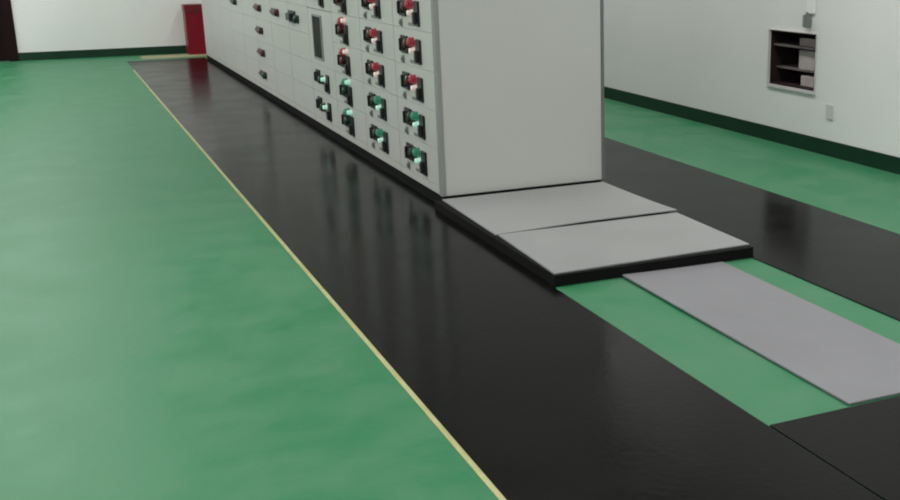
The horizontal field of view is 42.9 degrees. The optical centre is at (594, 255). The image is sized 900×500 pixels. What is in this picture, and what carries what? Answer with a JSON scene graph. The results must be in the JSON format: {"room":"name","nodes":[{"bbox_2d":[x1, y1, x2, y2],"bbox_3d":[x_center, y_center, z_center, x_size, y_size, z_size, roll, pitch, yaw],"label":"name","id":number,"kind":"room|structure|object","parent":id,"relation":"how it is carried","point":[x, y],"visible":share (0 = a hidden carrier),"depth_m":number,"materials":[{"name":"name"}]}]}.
{"room":"electrical switchgear room","nodes":[
{"label":"electrical switchgear room","id":0,"kind":"room"},
{"bbox_2d":[11,0,200,52],"bbox_3d":[-7.043,-4.354,14.510,8.930,3.600,0.200,-8,17,-25],"label":"wall","id":1,"kind":"structure","parent":0,"point":[40,25],"depth_m":14.97,"materials":[{"name":"white paint"}]},
{"bbox_2d":[0,0,18,61],"bbox_3d":[-8.063,-3.527,14.166,1.220,2.210,0.140,-8,17,-25],"label":"door","id":2,"kind":"structure","parent":1,"relation":"in","point":[8,43],"depth_m":14.55,"materials":[{"name":"metal"}]},
{"bbox_2d":[18,45,186,60],"bbox_3d":[-6.980,-2.645,14.886,8.906,0.105,0.012,-8,17,-25],"label":"baseboard","id":3,"kind":"structure","parent":1,"relation":"attached to","point":[49,55],"depth_m":15.06,"materials":[{"name":"green paint"}]},
{"bbox_2d":[0,53,899,499],"bbox_3d":[-2.819,-0.238,6.639,9.330,0.200,19.500,-8,17,-25],"label":"floor","id":4,"kind":"structure","parent":0,"point":[158,341],"depth_m":4.38,"materials":[{"name":"green paint"}]},
{"bbox_2d":[140,54,206,58],"bbox_3d":[-5.219,-2.723,15.294,1.740,0.003,0.440,-8,17,-25],"label":"trim","id":5,"kind":"structure","parent":4,"relation":"on","point":[174,55],"depth_m":15.06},
{"bbox_2d":[181,3,206,54],"bbox_3d":[-5.420,-3.075,15.341,0.283,0.660,0.306,-8,17,-25],"label":"box","id":6,"kind":"object","parent":4,"relation":"on","point":[192,13],"visible":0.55,"depth_m":15.22,"materials":[{"name":"red paint"}]},
{"bbox_2d":[201,0,215,63],"bbox_3d":[-4.431,-3.569,14.204,1.055,2.200,0.800,-8,17,-25],"label":"tall cabinet","id":7,"kind":"object","parent":4,"relation":"on","point":[206,11],"visible":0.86,"depth_m":14.17,"materials":[{"name":"white metal"}]},
{"bbox_2d":[210,0,225,70],"bbox_3d":[-4.083,-3.379,13.509,1.055,2.200,0.800,-8,17,-25],"label":"tall cabinet","id":8,"kind":"object","parent":4,"relation":"on","point":[214,4],"visible":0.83,"depth_m":13.47,"materials":[{"name":"white metal"}]},
{"bbox_2d":[219,0,236,76],"bbox_3d":[-3.734,-3.190,12.815,1.055,2.200,0.800,-8,17,-25],"label":"tall cabinet","id":9,"kind":"object","parent":4,"relation":"on","point":[226,23],"visible":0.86,"depth_m":12.77,"materials":[{"name":"grey metal"}]},
{"bbox_2d":[230,0,248,84],"bbox_3d":[-3.385,-3.000,12.120,1.055,2.200,0.800,-8,17,-25],"label":"tall cabinet","id":10,"kind":"object","parent":4,"relation":"on","point":[235,5],"visible":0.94,"depth_m":12.06,"materials":[{"name":"grey metal"}]},
{"bbox_2d":[241,0,262,93],"bbox_3d":[-3.037,-2.811,11.425,1.055,2.200,0.800,-8,17,-25],"label":"tall cabinet","id":11,"kind":"object","parent":4,"relation":"on","point":[249,14],"visible":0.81,"depth_m":11.38,"materials":[{"name":"white metal"}]},
{"bbox_2d":[253,0,277,102],"bbox_3d":[-2.688,-2.621,10.731,1.055,2.200,0.800,-8,17,-25],"label":"tall cabinet","id":12,"kind":"object","parent":4,"relation":"on","point":[263,28],"visible":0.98,"depth_m":10.67,"materials":[{"name":"white metal"}]},
{"bbox_2d":[256,5,260,11],"bbox_3d":[-3.180,-2.334,10.666,0.043,0.069,0.069,-8,17,-25],"label":"lamp","id":13,"kind":"object","parent":12,"relation":"attached to","point":[258,7],"depth_m":10.64,"materials":[{"name":"red plastic"}]},
{"bbox_2d":[258,27,262,34],"bbox_3d":[-3.178,-2.130,10.722,0.043,0.069,0.069,-8,17,-25],"label":"lamp","id":14,"kind":"object","parent":12,"relation":"attached to","point":[260,30],"depth_m":10.70,"materials":[{"name":"red plastic"}]},
{"bbox_2d":[260,50,264,56],"bbox_3d":[-3.176,-1.926,10.779,0.043,0.069,0.069,-8,17,-25],"label":"lamp","id":15,"kind":"object","parent":12,"relation":"attached to","point":[262,53],"depth_m":10.76,"materials":[{"name":"red plastic"}]},
{"bbox_2d":[262,72,266,78],"bbox_3d":[-3.174,-1.723,10.835,0.043,0.069,0.069,-8,17,-25],"label":"lamp","id":16,"kind":"object","parent":12,"relation":"attached to","point":[264,75],"depth_m":10.81,"materials":[{"name":"green plastic"}]},
{"bbox_2d":[269,0,295,113],"bbox_3d":[-2.340,-2.432,10.036,1.055,2.200,0.800,-8,17,-25],"label":"tall cabinet","id":17,"kind":"object","parent":4,"relation":"on","point":[278,8],"visible":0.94,"depth_m":9.97,"materials":[{"name":"white metal"}]},
{"bbox_2d":[273,9,278,16],"bbox_3d":[-2.801,-2.128,9.910,0.043,0.069,0.069,-8,17,-25],"label":"lamp","id":18,"kind":"object","parent":17,"relation":"attached to","point":[276,12],"depth_m":9.89,"materials":[{"name":"red plastic"}]},
{"bbox_2d":[285,0,316,126],"bbox_3d":[-1.992,-2.242,9.341,1.057,2.200,0.800,-8,17,-25],"label":"tall cabinet","id":19,"kind":"object","parent":4,"relation":"on","point":[297,15],"visible":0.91,"depth_m":9.27,"materials":[{"name":"white metal"}]},
{"bbox_2d":[293,15,298,23],"bbox_3d":[-2.435,-1.919,9.184,0.043,0.069,0.069,-8,17,-25],"label":"lamp","id":20,"kind":"object","parent":19,"relation":"attached to","point":[295,18],"depth_m":9.16,"materials":[{"name":"green plastic"}]},
{"bbox_2d":[133,70,505,499],"bbox_3d":[-1.837,-0.220,6.158,0.017,0.003,16.800,-8,17,-25],"label":"floor line","id":21,"kind":"object","parent":4,"relation":"on","point":[495,491],"depth_m":4.11,"materials":[{"name":"paint"}]},
{"bbox_2d":[307,0,340,141],"bbox_3d":[-1.642,-2.053,8.647,1.055,2.200,0.800,-8,17,-25],"label":"tall cabinet","id":22,"kind":"object","parent":4,"relation":"on","point":[319,11],"visible":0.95,"depth_m":8.54,"materials":[{"name":"white metal"}]},
{"bbox_2d":[317,75,323,83],"bbox_3d":[-2.100,-1.341,8.634,0.043,0.069,0.069,-8,17,-25],"label":"lamp","id":23,"kind":"object","parent":22,"relation":"attached to","point":[319,77],"depth_m":8.62,"materials":[{"name":"green plastic"}]},
{"bbox_2d":[319,103,325,111],"bbox_3d":[-2.098,-1.138,8.691,0.043,0.069,0.069,-8,17,-25],"label":"lamp","id":24,"kind":"object","parent":22,"relation":"attached to","point":[321,105],"depth_m":8.67,"materials":[{"name":"green plastic"}]},
{"bbox_2d":[330,0,368,159],"bbox_3d":[-1.294,-1.864,7.952,1.055,2.200,0.800,-8,17,-25],"label":"tall cabinet","id":25,"kind":"object","parent":4,"relation":"on","point":[344,13],"visible":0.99,"depth_m":7.83,"materials":[{"name":"white metal"}]},
{"bbox_2d":[337,25,343,33],"bbox_3d":[-1.770,-1.568,7.857,0.043,0.069,0.069,-8,17,-25],"label":"lamp","id":26,"kind":"object","parent":25,"relation":"attached to","point":[340,28],"depth_m":7.83,"materials":[{"name":"red plastic"}]},
{"bbox_2d":[337,17,343,24],"bbox_3d":[-1.770,-1.628,7.841,0.040,0.055,0.055,-8,17,-25],"label":"lamp","id":27,"kind":"object","parent":25,"relation":"on","point":[338,19],"depth_m":7.83,"materials":[{"name":"white plastic"}]},
{"bbox_2d":[339,56,345,64],"bbox_3d":[-1.768,-1.364,7.913,0.043,0.069,0.069,-8,17,-25],"label":"lamp","id":28,"kind":"object","parent":25,"relation":"attached to","point":[342,59],"depth_m":7.89,"materials":[{"name":"red plastic"}]},
{"bbox_2d":[341,86,347,95],"bbox_3d":[-1.766,-1.160,7.970,0.043,0.069,0.069,-8,17,-25],"label":"lamp","id":29,"kind":"object","parent":25,"relation":"attached to","point":[344,89],"depth_m":7.95,"materials":[{"name":"green plastic"}]},
{"bbox_2d":[344,116,349,124],"bbox_3d":[-1.764,-0.957,8.026,0.043,0.069,0.069,-8,17,-25],"label":"lamp","id":30,"kind":"object","parent":25,"relation":"attached to","point":[346,118],"depth_m":8.00,"materials":[{"name":"plastic"}]},
{"bbox_2d":[358,0,401,180],"bbox_3d":[-0.945,-1.674,7.257,1.055,2.200,0.800,-8,17,-25],"label":"tall cabinet","id":31,"kind":"object","parent":4,"relation":"on","point":[375,16],"visible":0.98,"depth_m":7.14,"materials":[{"name":"grey metal"}]},
{"bbox_2d":[366,30,373,38],"bbox_3d":[-1.431,-1.404,7.173,0.043,0.069,0.069,-8,17,-25],"label":"lamp","id":32,"kind":"object","parent":31,"relation":"attached to","point":[368,36],"depth_m":7.15,"materials":[{"name":"red plastic"}]},
{"bbox_2d":[368,62,375,72],"bbox_3d":[-1.429,-1.201,7.230,0.043,0.069,0.069,-8,17,-25],"label":"lamp","id":33,"kind":"object","parent":31,"relation":"attached to","point":[370,65],"depth_m":7.21,"materials":[{"name":"red plastic"}]},
{"bbox_2d":[369,28,376,36],"bbox_3d":[-1.399,-1.401,7.109,0.040,0.055,0.055,-8,17,-25],"label":"lamp","id":34,"kind":"object","parent":31,"relation":"attached to","point":[372,32],"depth_m":7.09,"materials":[{"name":"red plastic"}]},
{"bbox_2d":[370,95,377,105],"bbox_3d":[-1.427,-0.997,7.287,0.043,0.069,0.069,-8,17,-25],"label":"lamp","id":35,"kind":"object","parent":31,"relation":"attached to","point":[372,98],"depth_m":7.27,"materials":[{"name":"green plastic"}]},
{"bbox_2d":[371,62,378,70],"bbox_3d":[-1.397,-1.198,7.166,0.040,0.055,0.055,-8,17,-25],"label":"lamp","id":36,"kind":"object","parent":31,"relation":"attached to","point":[374,66],"depth_m":7.15,"materials":[{"name":"red plastic"}]},
{"bbox_2d":[372,128,379,137],"bbox_3d":[-1.425,-0.793,7.343,0.043,0.069,0.069,-8,17,-25],"label":"lamp","id":37,"kind":"object","parent":31,"relation":"attached to","point":[374,130],"depth_m":7.33,"materials":[{"name":"green plastic"}]},
{"bbox_2d":[374,95,380,103],"bbox_3d":[-1.395,-0.994,7.223,0.040,0.055,0.055,-8,17,-25],"label":"lamp","id":38,"kind":"object","parent":31,"relation":"attached to","point":[377,99],"depth_m":7.21,"materials":[{"name":"green plastic"}]},
{"bbox_2d":[376,128,382,136],"bbox_3d":[-1.393,-0.790,7.279,0.040,0.055,0.055,-8,17,-25],"label":"lamp","id":39,"kind":"object","parent":31,"relation":"attached to","point":[379,132],"depth_m":7.26,"materials":[{"name":"green plastic"}]},
{"bbox_2d":[392,0,604,200],"bbox_3d":[-0.596,-1.485,6.563,1.055,2.200,0.800,-8,17,-25],"label":"tall cabinet","id":40,"kind":"object","parent":4,"relation":"on","point":[495,96],"visible":1,"depth_m":6.36,"materials":[{"name":"white metal"}]},
{"bbox_2d":[400,1,409,11],"bbox_3d":[-1.084,-1.419,6.422,0.043,0.069,0.069,-8,17,-25],"label":"lamp","id":41,"kind":"object","parent":40,"relation":"attached to","point":[402,7],"depth_m":6.40,"materials":[{"name":"red plastic"}]},
{"bbox_2d":[402,37,411,49],"bbox_3d":[-1.082,-1.215,6.479,0.043,0.069,0.069,-8,17,-25],"label":"lamp","id":42,"kind":"object","parent":40,"relation":"attached to","point":[404,45],"depth_m":6.46,"materials":[{"name":"red plastic"}]},
{"bbox_2d":[404,0,412,8],"bbox_3d":[-1.052,-1.416,6.358,0.040,0.055,0.055,-8,17,-25],"label":"lamp","id":43,"kind":"object","parent":40,"relation":"attached to","point":[408,4],"depth_m":6.34,"materials":[{"name":"red plastic"}]},
{"bbox_2d":[404,74,412,86],"bbox_3d":[-1.080,-1.011,6.535,0.043,0.069,0.069,-8,17,-25],"label":"lamp","id":44,"kind":"object","parent":40,"relation":"attached to","point":[406,81],"depth_m":6.52,"materials":[{"name":"red plastic"}]},
{"bbox_2d":[406,9,412,15],"bbox_3d":[-1.043,-1.366,6.357,0.036,0.037,0.037,-8,17,-25],"label":"lamp","id":45,"kind":"object","parent":40,"relation":"attached to","point":[410,11],"depth_m":6.34,"materials":[{"name":"white plastic"}]},
{"bbox_2d":[406,37,414,46],"bbox_3d":[-1.050,-1.212,6.415,0.040,0.055,0.055,-8,17,-25],"label":"lamp","id":46,"kind":"object","parent":40,"relation":"attached to","point":[410,42],"depth_m":6.40,"materials":[{"name":"red plastic"}]},
{"bbox_2d":[406,111,414,122],"bbox_3d":[-1.078,-0.807,6.592,0.043,0.069,0.069,-8,17,-25],"label":"lamp","id":47,"kind":"object","parent":40,"relation":"attached to","point":[408,118],"depth_m":6.57,"materials":[{"name":"green plastic"}]},
{"bbox_2d":[408,47,414,53],"bbox_3d":[-1.041,-1.162,6.414,0.036,0.037,0.037,-8,17,-25],"label":"lamp","id":48,"kind":"object","parent":40,"relation":"attached to","point":[412,49],"depth_m":6.40,"materials":[{"name":"white plastic"}]},
{"bbox_2d":[408,74,416,83],"bbox_3d":[-1.048,-1.008,6.471,0.040,0.055,0.055,-8,17,-25],"label":"lamp","id":49,"kind":"object","parent":40,"relation":"attached to","point":[412,79],"depth_m":6.46,"materials":[{"name":"red plastic"}]},
{"bbox_2d":[408,147,416,157],"bbox_3d":[-1.076,-0.604,6.649,0.043,0.069,0.069,-8,17,-25],"label":"lamp","id":50,"kind":"object","parent":40,"relation":"attached to","point":[410,154],"depth_m":6.63,"materials":[{"name":"green plastic"}]},
{"bbox_2d":[410,85,416,90],"bbox_3d":[-1.039,-0.958,6.470,0.036,0.037,0.037,-8,17,-25],"label":"lamp","id":51,"kind":"object","parent":40,"relation":"attached to","point":[413,87],"depth_m":6.46,"materials":[{"name":"white plastic"}]},
{"bbox_2d":[410,111,418,120],"bbox_3d":[-1.046,-0.804,6.528,0.040,0.055,0.055,-8,17,-25],"label":"lamp","id":52,"kind":"object","parent":40,"relation":"attached to","point":[414,116],"depth_m":6.51,"materials":[{"name":"green plastic"}]},
{"bbox_2d":[412,121,418,127],"bbox_3d":[-1.037,-0.754,6.527,0.036,0.037,0.037,-8,17,-25],"label":"lamp","id":53,"kind":"object","parent":40,"relation":"attached to","point":[414,124],"depth_m":6.52,"materials":[{"name":"green plastic"}]},
{"bbox_2d":[412,147,420,156],"bbox_3d":[-1.044,-0.601,6.585,0.040,0.055,0.055,-8,17,-25],"label":"lamp","id":54,"kind":"object","parent":40,"relation":"attached to","point":[416,152],"depth_m":6.57,"materials":[{"name":"green plastic"}]},
{"bbox_2d":[414,158,420,163],"bbox_3d":[-1.034,-0.551,6.584,0.036,0.037,0.037,-8,17,-25],"label":"lamp","id":55,"kind":"object","parent":40,"relation":"attached to","point":[416,160],"depth_m":6.57,"materials":[{"name":"green plastic"}]},
{"bbox_2d":[127,58,882,499],"bbox_3d":[-1.646,-0.414,6.846,0.948,0.005,17.920,-8,17,-25],"label":"rubber mat","id":56,"kind":"object","parent":4,"relation":"on","point":[550,399],"visible":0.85,"depth_m":4.16,"materials":[{"name":"black rubber"}]},
{"bbox_2d":[435,200,752,286],"bbox_3d":[-0.074,-0.143,5.731,1.007,0.050,1.634,-8,17,-25],"label":"base frame","id":57,"kind":"object","parent":4,"relation":"on","point":[741,252],"visible":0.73,"depth_m":5.10,"materials":[{"name":"black paint"}]},
{"bbox_2d":[442,182,676,235],"bbox_3d":[-0.215,-0.270,6.065,1.014,0.018,0.876,-8,17,-25],"label":"sheet","id":58,"kind":"object","parent":57,"relation":"on","point":[525,210],"visible":1,"depth_m":6.02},
{"bbox_2d":[498,212,748,274],"bbox_3d":[0.126,-0.071,5.356,1.022,0.006,0.735,-8,17,-25],"label":"sheet","id":59,"kind":"object","parent":57,"relation":"on","point":[565,249],"visible":1,"depth_m":5.32,"materials":[{"name":"grey metal"}]},
{"bbox_2d":[601,137,899,320],"bbox_3d":[-1.031,-1.216,9.713,0.880,0.005,13.098,-8,17,-25],"label":"rubber mat","id":60,"kind":"object","parent":4,"relation":"on","point":[854,260],"visible":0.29,"depth_m":5.77,"materials":[{"name":"black rubber"}]},
{"bbox_2d":[622,262,899,404],"bbox_3d":[0.694,0.248,4.355,0.524,0.015,1.589,-8,17,-25],"label":"floor panel","id":61,"kind":"object","parent":4,"relation":"on","point":[850,362],"visible":1,"depth_m":4.25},
{"bbox_2d":[770,396,899,499],"bbox_3d":[2.423,0.969,1.719,1.875,0.005,4.815,-8,17,-25],"label":"rubber mat","id":62,"kind":"object","parent":4,"relation":"on","point":[861,442],"visible":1,"depth_m":3.31,"materials":[{"name":"black rubber"}]},
{"bbox_2d":[604,0,899,156],"bbox_3d":[1.316,-2.646,8.058,0.300,3.600,19.500,-8,17,-25],"label":"wall","id":63,"kind":"structure","parent":0,"point":[707,55],"depth_m":8.29,"materials":[{"name":"white paint"}]},
{"bbox_2d":[604,86,899,174],"bbox_3d":[1.192,-0.943,8.460,0.012,0.105,19.100,-8,17,-25],"label":"baseboard","id":64,"kind":"structure","parent":63,"relation":"attached to","point":[885,162],"depth_m":8.30,"materials":[{"name":"green paint"}]},
{"bbox_2d":[767,29,816,94],"bbox_3d":[1.494,-1.379,7.978,0.264,0.413,0.572,-8,17,-25],"label":"box","id":65,"kind":"object","parent":63,"relation":"attached to","point":[783,60],"visible":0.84,"depth_m":8.17,"materials":[{"name":"paint"}]},
{"bbox_2d":[774,42,814,49],"bbox_3d":[1.504,-1.474,7.954,0.218,0.014,0.524,-8,17,-25],"label":"shelf","id":66,"kind":"object","parent":65,"relation":"attached to","point":[777,45],"depth_m":8.09,"materials":[{"name":"grey metal"}]},
{"bbox_2d":[777,64,813,72],"bbox_3d":[1.519,-1.321,8.003,0.188,0.012,0.524,-8,17,-25],"label":"shelf","id":67,"kind":"object","parent":65,"relation":"attached to","point":[780,67],"depth_m":8.17,"materials":[{"name":"wood"}]},
{"bbox_2d":[799,49,814,70],"bbox_3d":[1.536,-1.358,7.861,0.110,0.134,0.235,-8,17,-25],"label":"carton","id":68,"kind":"object","parent":65,"relation":"on","point":[806,57],"visible":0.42,"depth_m":7.86,"materials":[{"name":"white cardboard"}]},
{"bbox_2d":[801,75,813,87],"bbox_3d":[1.544,-1.214,7.886,0.110,0.072,0.205,-8,17,-25],"label":"carton","id":69,"kind":"object","parent":65,"relation":"in","point":[806,80],"visible":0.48,"depth_m":7.88,"materials":[{"name":"white cardboard"}]},
{"bbox_2d":[800,37,815,46],"bbox_3d":[1.535,-1.476,7.828,0.110,0.055,0.235,-8,17,-25],"label":"carton","id":70,"kind":"object","parent":65,"relation":"on","point":[805,41],"visible":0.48,"depth_m":7.83,"materials":[{"name":"white cardboard"}]},
{"bbox_2d":[803,0,815,27],"bbox_3d":[1.468,-1.629,7.614,0.050,0.182,0.129,-8,17,-25],"label":"wall socket","id":71,"kind":"object","parent":63,"relation":"attached to","point":[807,18],"visible":1,"depth_m":7.60,"materials":[{"name":"white plastic"}]},
{"bbox_2d":[826,104,832,119],"bbox_3d":[1.583,-0.968,7.613,0.010,0.100,0.070,-8,17,-25],"label":"wall outlet","id":72,"kind":"object","parent":63,"relation":"attached to","point":[829,108],"visible":1,"depth_m":7.61,"materials":[{"name":"grey plastic"}]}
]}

